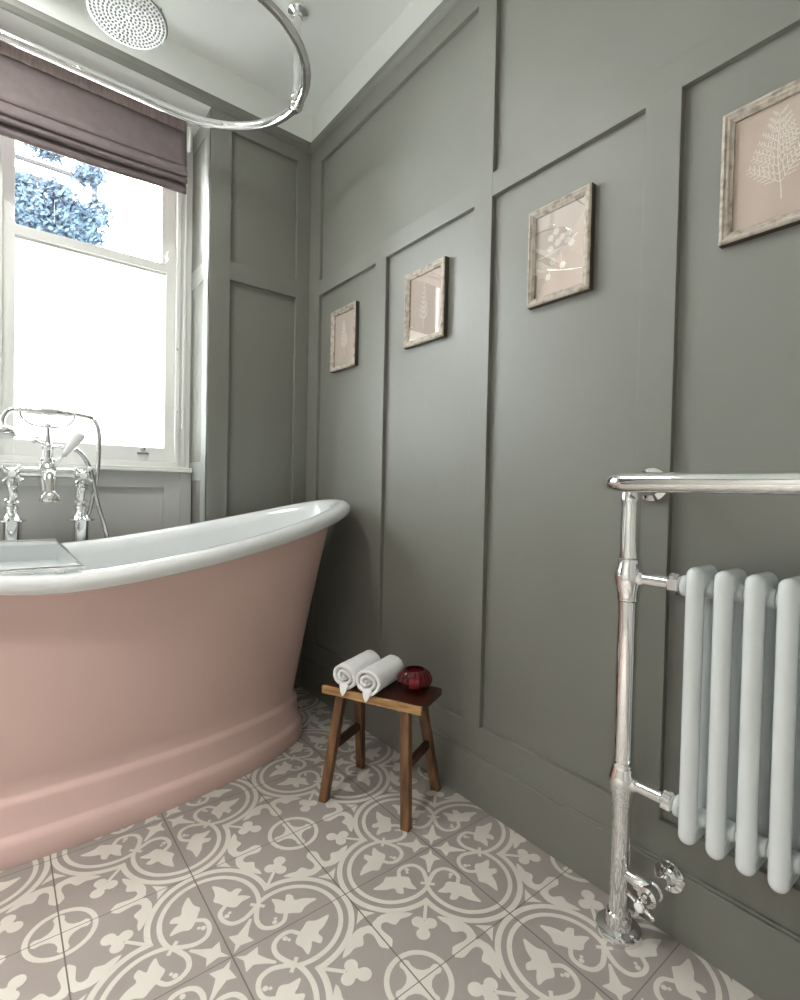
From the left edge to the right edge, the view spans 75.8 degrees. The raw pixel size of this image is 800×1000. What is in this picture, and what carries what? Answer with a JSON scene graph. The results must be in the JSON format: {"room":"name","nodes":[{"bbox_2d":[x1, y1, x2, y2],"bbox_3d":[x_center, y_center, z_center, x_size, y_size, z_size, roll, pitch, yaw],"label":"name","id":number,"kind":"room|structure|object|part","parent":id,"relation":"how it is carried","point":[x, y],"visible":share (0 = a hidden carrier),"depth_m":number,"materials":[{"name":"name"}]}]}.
{"room":"bathroom","nodes":[
{"label":"bathroom","id":0,"kind":"room"},
{"bbox_2d":[0,466,190,542],"bbox_3d":[-1.557,0.367,1.889,1.462,0.985,0.168,0,1,-38],"label":"wall","id":1,"kind":"structure","parent":0,"point":[132,502],"depth_m":2.10,"materials":[{"name":"grey paint"}]},
{"bbox_2d":[0,460,191,472],"bbox_3d":[-1.510,-0.134,1.833,1.460,0.021,0.087,0,1,-38],"label":"windowsill","id":2,"kind":"object","parent":1,"relation":"on","point":[2,462],"visible":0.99,"depth_m":2.05,"materials":[{"name":"white"}]},
{"bbox_2d":[190,107,311,688],"bbox_3d":[-1.586,-0.455,1.704,2.650,2.635,0.376,0,1,-38],"label":"wall","id":3,"kind":"structure","parent":0,"point":[260,182],"depth_m":2.23,"materials":[{"name":"grey paint"}]},
{"bbox_2d":[0,135,187,467],"bbox_3d":[-1.242,-0.871,2.092,0.687,1.453,0.127,0,1,-38],"label":"window","id":4,"kind":"structure","parent":3,"relation":"in","point":[86,328],"depth_m":2.07,"materials":[{"name":"white"}]},
{"bbox_3d":[-1.255,-1.251,2.111,0.621,0.556,0.036,0,1,-38],"label":"sash","id":5,"kind":"part","parent":4,"relation":"part of","materials":[{"name":"white wood"}]},
{"bbox_3d":[-1.236,-0.602,2.083,0.531,0.759,0.004,0,1,-38],"label":"frosted pane","id":6,"kind":"part","parent":4,"relation":"part of","materials":[{"name":"white glass"}]},
{"bbox_2d":[0,41,191,428],"bbox_3d":[-1.440,-0.949,1.763,1.372,1.284,0.080,0,1,-38],"label":"blind","id":7,"kind":"object","parent":4,"relation":"attached to","point":[44,105],"visible":0.95,"depth_m":1.94,"materials":[{"name":"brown fabric"}]},
{"bbox_3d":[-0.917,-0.949,2.196,0.008,1.250,0.040,0,1,-38],"label":"pull cord","id":8,"kind":"part","parent":7,"relation":"part of","materials":[{"name":"white plastic"}]},
{"bbox_2d":[0,8,210,138],"bbox_3d":[-1.450,-1.684,1.768,1.482,0.175,0.372,0,1,-38],"label":"trim","id":9,"kind":"structure","parent":3,"relation":"attached to","point":[14,24],"depth_m":1.88,"materials":[{"name":"white"}]},
{"bbox_2d":[184,139,192,467],"bbox_3d":[-1.529,-0.873,1.887,1.491,1.452,0.135,0,1,-38],"label":"trim","id":10,"kind":"structure","parent":3,"relation":"attached to","point":[190,163],"depth_m":2.27,"materials":[{"name":"white"}]},
{"bbox_2d":[189,110,210,521],"bbox_3d":[-0.860,-0.362,2.215,0.030,2.459,0.275,0,1,-38],"label":"trim","id":11,"kind":"structure","parent":3,"relation":"attached to","point":[200,275],"depth_m":2.14,"materials":[{"name":"grey"}]},
{"bbox_2d":[156,0,412,114],"bbox_3d":[-0.333,-1.755,0.119,2.880,0.080,3.629,0,1,-38],"label":"ceiling","id":12,"kind":"structure","parent":0,"point":[242,37],"depth_m":1.94,"materials":[{"name":"white paint"}]},
{"bbox_2d":[85,0,167,49],"bbox_3d":[-0.675,-1.472,1.279,0.185,0.547,0.185,0,1,-38],"label":"shower head","id":13,"kind":"object","parent":12,"relation":"hanging from","point":[138,24],"visible":1,"depth_m":1.29},
{"bbox_2d":[0,0,310,131],"bbox_3d":[-0.915,-1.573,1.408,1.462,0.360,0.673,0,1,-38],"label":"rail","id":14,"kind":"object","parent":12,"relation":"hanging from","point":[297,10],"visible":1,"depth_m":1.78,"materials":[{"name":"silver metal"}]},
{"bbox_3d":[-0.368,-1.591,1.837,0.028,0.311,0.028,0,1,-38],"label":"ceiling rod","id":15,"kind":"part","parent":14,"relation":"part of","materials":[{"name":"silver metal"}]},
{"bbox_2d":[0,687,762,999],"bbox_3d":[-0.637,0.943,0.202,3.232,0.061,3.980,0,1,-38],"label":"floor","id":16,"kind":"structure","parent":0,"point":[254,886],"depth_m":1.13,"materials":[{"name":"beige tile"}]},
{"bbox_2d":[0,405,108,541],"bbox_3d":[-1.231,0.270,1.826,0.393,1.196,0.174,0,1,-38],"label":"mixer tap","id":17,"kind":"object","parent":16,"relation":"on","point":[47,472],"visible":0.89,"depth_m":1.82,"materials":[{"name":"silver metal"}]},
{"bbox_3d":[-1.303,-0.089,1.725,0.065,0.065,0.026,0,1,-38],"label":"cross handle","id":18,"kind":"part","parent":17,"relation":"part of","materials":[{"name":"silver metal"}]},
{"bbox_3d":[-1.256,-0.205,1.832,0.097,0.046,0.017,0,1,-38],"label":"handle","id":19,"kind":"part","parent":17,"relation":"part of","materials":[{"name":"silver metal"}]},
{"bbox_3d":[-1.216,-0.053,1.784,0.064,0.123,0.109,0,1,-38],"label":"spout","id":20,"kind":"part","parent":17,"relation":"part of","materials":[{"name":"silver metal"}]},
{"bbox_3d":[-1.211,-0.143,1.830,0.040,0.048,0.018,1,1,-20],"label":"diverter lever","id":21,"kind":"part","parent":17,"relation":"part of","materials":[{"name":"silver metal"}]},
{"bbox_3d":[-1.141,-0.088,1.852,0.065,0.065,0.026,0,1,-38],"label":"cross handle","id":22,"kind":"part","parent":17,"relation":"part of","materials":[{"name":"silver metal"}]},
{"bbox_2d":[0,499,350,870],"bbox_3d":[-1.014,0.435,1.496,1.973,0.887,0.783,0,1,-38],"label":"bathtub","id":23,"kind":"object","parent":16,"relation":"on","point":[139,683],"visible":0.98,"depth_m":1.42,"materials":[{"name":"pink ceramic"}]},
{"bbox_2d":[0,538,84,574],"bbox_3d":[-1.061,0.180,1.449,0.211,0.072,0.728,0,1,-38],"label":"rack","id":24,"kind":"object","parent":23,"relation":"on","point":[66,561],"visible":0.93,"depth_m":1.58,"materials":[{"name":"clear plastic"}]},
{"bbox_3d":[-1.283,0.136,1.732,0.210,0.006,0.006,0,1,-38],"label":"edge rod","id":25,"kind":"part","parent":24,"relation":"part of","materials":[{"name":"silver metal"}]},
{"bbox_3d":[-0.837,0.157,1.165,0.210,0.006,0.006,0,1,-38],"label":"edge rod","id":26,"kind":"part","parent":24,"relation":"part of","materials":[{"name":"silver metal"}]},
{"bbox_3d":[-0.982,0.179,1.513,0.004,0.062,0.513,0,1,-38],"label":"panel","id":27,"kind":"part","parent":24,"relation":"part of","materials":[{"name":"clear plastic"}]},
{"bbox_3d":[-0.981,0.147,1.511,0.006,0.006,0.722,0,1,-38],"label":"edge rod","id":28,"kind":"part","parent":24,"relation":"part of","materials":[{"name":"silver metal"}]},
{"bbox_2d":[0,499,350,595],"bbox_3d":[-1.012,0.341,1.494,1.968,0.697,0.770,0,1,-38],"label":"basin","id":29,"kind":"object","parent":23,"relation":"in","point":[277,551],"depth_m":1.66,"materials":[{"name":"white"}]},
{"bbox_2d":[318,679,441,832],"bbox_3d":[-0.054,0.731,1.561,0.330,0.334,0.236,2,1,26],"label":"wooden stool","id":30,"kind":"object","parent":16,"relation":"on","point":[394,697],"visible":0.83,"depth_m":1.52,"materials":[{"name":"brown wood"}]},
{"bbox_3d":[-0.201,0.739,1.544,0.087,0.312,0.034,0,2,-41],"label":"leg","id":31,"kind":"part","parent":30,"relation":"part of","materials":[{"name":"brown wood"}]},
{"bbox_2d":[333,650,380,695],"bbox_3d":[-0.130,0.527,1.576,0.078,0.091,0.172,2,1,27],"label":"rolled towel","id":32,"kind":"object","parent":30,"relation":"on","point":[344,674],"visible":0.8,"depth_m":1.52,"materials":[{"name":"white fabric"}]},
{"bbox_3d":[-0.131,0.738,1.684,0.034,0.312,0.094,1,1,7],"label":"leg","id":33,"kind":"part","parent":30,"relation":"part of","materials":[{"name":"brown wood"}]},
{"bbox_2d":[356,655,403,702],"bbox_3d":[-0.058,0.530,1.537,0.078,0.090,0.179,2,1,27],"label":"rolled towel","id":34,"kind":"object","parent":30,"relation":"on","point":[375,677],"visible":0.98,"depth_m":1.48,"materials":[{"name":"white fabric"}]},
{"bbox_3d":[-0.051,0.576,1.558,0.322,0.022,0.154,2,1,26],"label":"seat","id":35,"kind":"part","parent":30,"relation":"part of","materials":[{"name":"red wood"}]},
{"bbox_3d":[0.016,0.746,1.436,0.035,0.312,0.092,1,1,-4],"label":"leg","id":36,"kind":"part","parent":30,"relation":"part of","materials":[{"name":"brown wood"}]},
{"bbox_2d":[397,665,432,692],"bbox_3d":[0.044,0.535,1.535,0.106,0.063,0.106,0,1,-38],"label":"glass bowl","id":37,"kind":"object","parent":30,"relation":"on","point":[413,678],"visible":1,"depth_m":1.50,"materials":[{"name":"red glass"}]},
{"bbox_3d":[0.086,0.745,1.576,0.099,0.312,0.035,0,1,-37],"label":"leg","id":38,"kind":"part","parent":30,"relation":"part of","materials":[{"name":"brown wood"}]},
{"bbox_2d":[595,467,799,949],"bbox_3d":[0.636,0.431,0.846,0.208,0.991,0.668,0,1,-38],"label":"towel radiator","id":39,"kind":"object","parent":16,"relation":"on","point":[739,781],"visible":1,"depth_m":0.91,"materials":[{"name":"silver metal"}]},
{"bbox_3d":[0.475,0.445,1.085,0.060,0.923,0.060,0,1,-38],"label":"post","id":40,"kind":"part","parent":39,"relation":"part of","materials":[{"name":"silver metal"}]},
{"bbox_3d":[0.475,0.796,1.010,0.022,0.058,0.058,0,1,-38],"label":"cross handle","id":41,"kind":"part","parent":39,"relation":"part of","materials":[{"name":"silver metal"}]},
{"bbox_3d":[0.507,0.593,1.044,0.034,0.034,0.074,0,1,-38],"label":"connecting arm","id":42,"kind":"part","parent":39,"relation":"part of","materials":[{"name":"silver metal"}]},
{"bbox_3d":[0.516,0.163,1.035,0.034,0.034,0.074,0,1,-38],"label":"connecting arm","id":43,"kind":"part","parent":39,"relation":"part of","materials":[{"name":"silver metal"}]},
{"bbox_2d":[303,0,799,935],"bbox_3d":[0.592,-0.399,1.182,0.130,2.635,3.850,0,1,-38],"label":"wall","id":44,"kind":"structure","parent":0,"point":[477,546],"depth_m":1.34,"materials":[{"name":"grey paint"}]},
{"bbox_2d":[0,0,459,153],"bbox_3d":[-0.367,-1.560,0.161,2.654,0.044,3.496,0,1,-38],"label":"trim","id":45,"kind":"structure","parent":44,"relation":"attached to","point":[20,9],"depth_m":1.89,"materials":[{"name":"grey paint"}]},
{"bbox_2d":[18,0,442,141],"bbox_3d":[-0.363,-1.649,0.172,2.670,0.136,3.514,0,1,-38],"label":"trim","id":46,"kind":"structure","parent":44,"relation":"attached to","point":[170,57],"depth_m":2.01,"materials":[{"name":"white paint"}]},
{"bbox_2d":[330,301,358,372],"bbox_3d":[-0.234,-0.672,2.135,0.021,0.255,0.192,0,1,-38],"label":"framed print","id":47,"kind":"object","parent":44,"relation":"attached to","point":[344,338],"visible":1,"depth_m":2.13,"materials":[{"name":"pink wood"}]},
{"bbox_2d":[340,321,347,346],"bbox_3d":[-0.232,-0.676,2.138,0.001,0.143,0.059,0,1,-38],"label":"print","id":48,"kind":"object","parent":47,"relation":"attached to","point":[343,321],"depth_m":2.14},
{"bbox_2d":[404,256,448,349],"bbox_3d":[0.084,-0.657,1.732,0.021,0.255,0.204,0,1,-38],"label":"framed print","id":49,"kind":"object","parent":44,"relation":"attached to","point":[426,288],"visible":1,"depth_m":1.73,"materials":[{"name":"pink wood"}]},
{"bbox_2d":[419,282,427,321],"bbox_3d":[0.081,-0.658,1.740,0.001,0.156,0.048,0,1,-38],"label":"print","id":50,"kind":"object","parent":49,"relation":"attached to","point":[423,307],"depth_m":1.74},
{"bbox_2d":[301,655,799,999],"bbox_3d":[0.623,0.848,1.026,0.015,0.150,3.494,0,1,-38],"label":"baseboard","id":51,"kind":"structure","parent":44,"relation":"attached to","point":[762,955],"depth_m":1.22,"materials":[{"name":"grey paint"}]},
{"bbox_2d":[527,182,595,309],"bbox_3d":[0.408,-0.642,1.319,0.021,0.255,0.187,0,1,-38],"label":"framed print","id":52,"kind":"object","parent":44,"relation":"attached to","point":[561,237],"visible":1,"depth_m":1.31,"materials":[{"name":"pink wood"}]},
{"bbox_2d":[718,78,799,248],"bbox_3d":[0.700,-0.629,0.948,0.021,0.255,0.192,0,1,-38],"label":"framed print","id":53,"kind":"object","parent":44,"relation":"attached to","point":[760,182],"visible":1,"depth_m":0.97,"materials":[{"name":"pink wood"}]},
{"label":"outside","id":54,"kind":"structure","parent":0,"visible":0},
{"bbox_3d":[-9.183,3.616,8.630,22.000,0.100,19.300,0,1,-38],"label":"ground","id":55,"kind":"structure","parent":54,"visible":0},
{"bbox_2d":[15,140,97,231],"bbox_3d":[-10.175,-4.003,10.862,6.010,15.000,4.127,0,1,-38],"label":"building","id":56,"kind":"structure","parent":55,"relation":"on","point":[23,159],"depth_m":10.56,"materials":[{"name":"white"}]},
{"bbox_2d":[15,142,116,246],"bbox_3d":[-5.018,-0.838,7.426,1.569,9.038,1.310,0,1,-33],"label":"tree","id":57,"kind":"object","parent":55,"relation":"on","point":[50,208],"visible":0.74,"depth_m":7.19,"materials":[{"name":"blue plant"}]}
]}

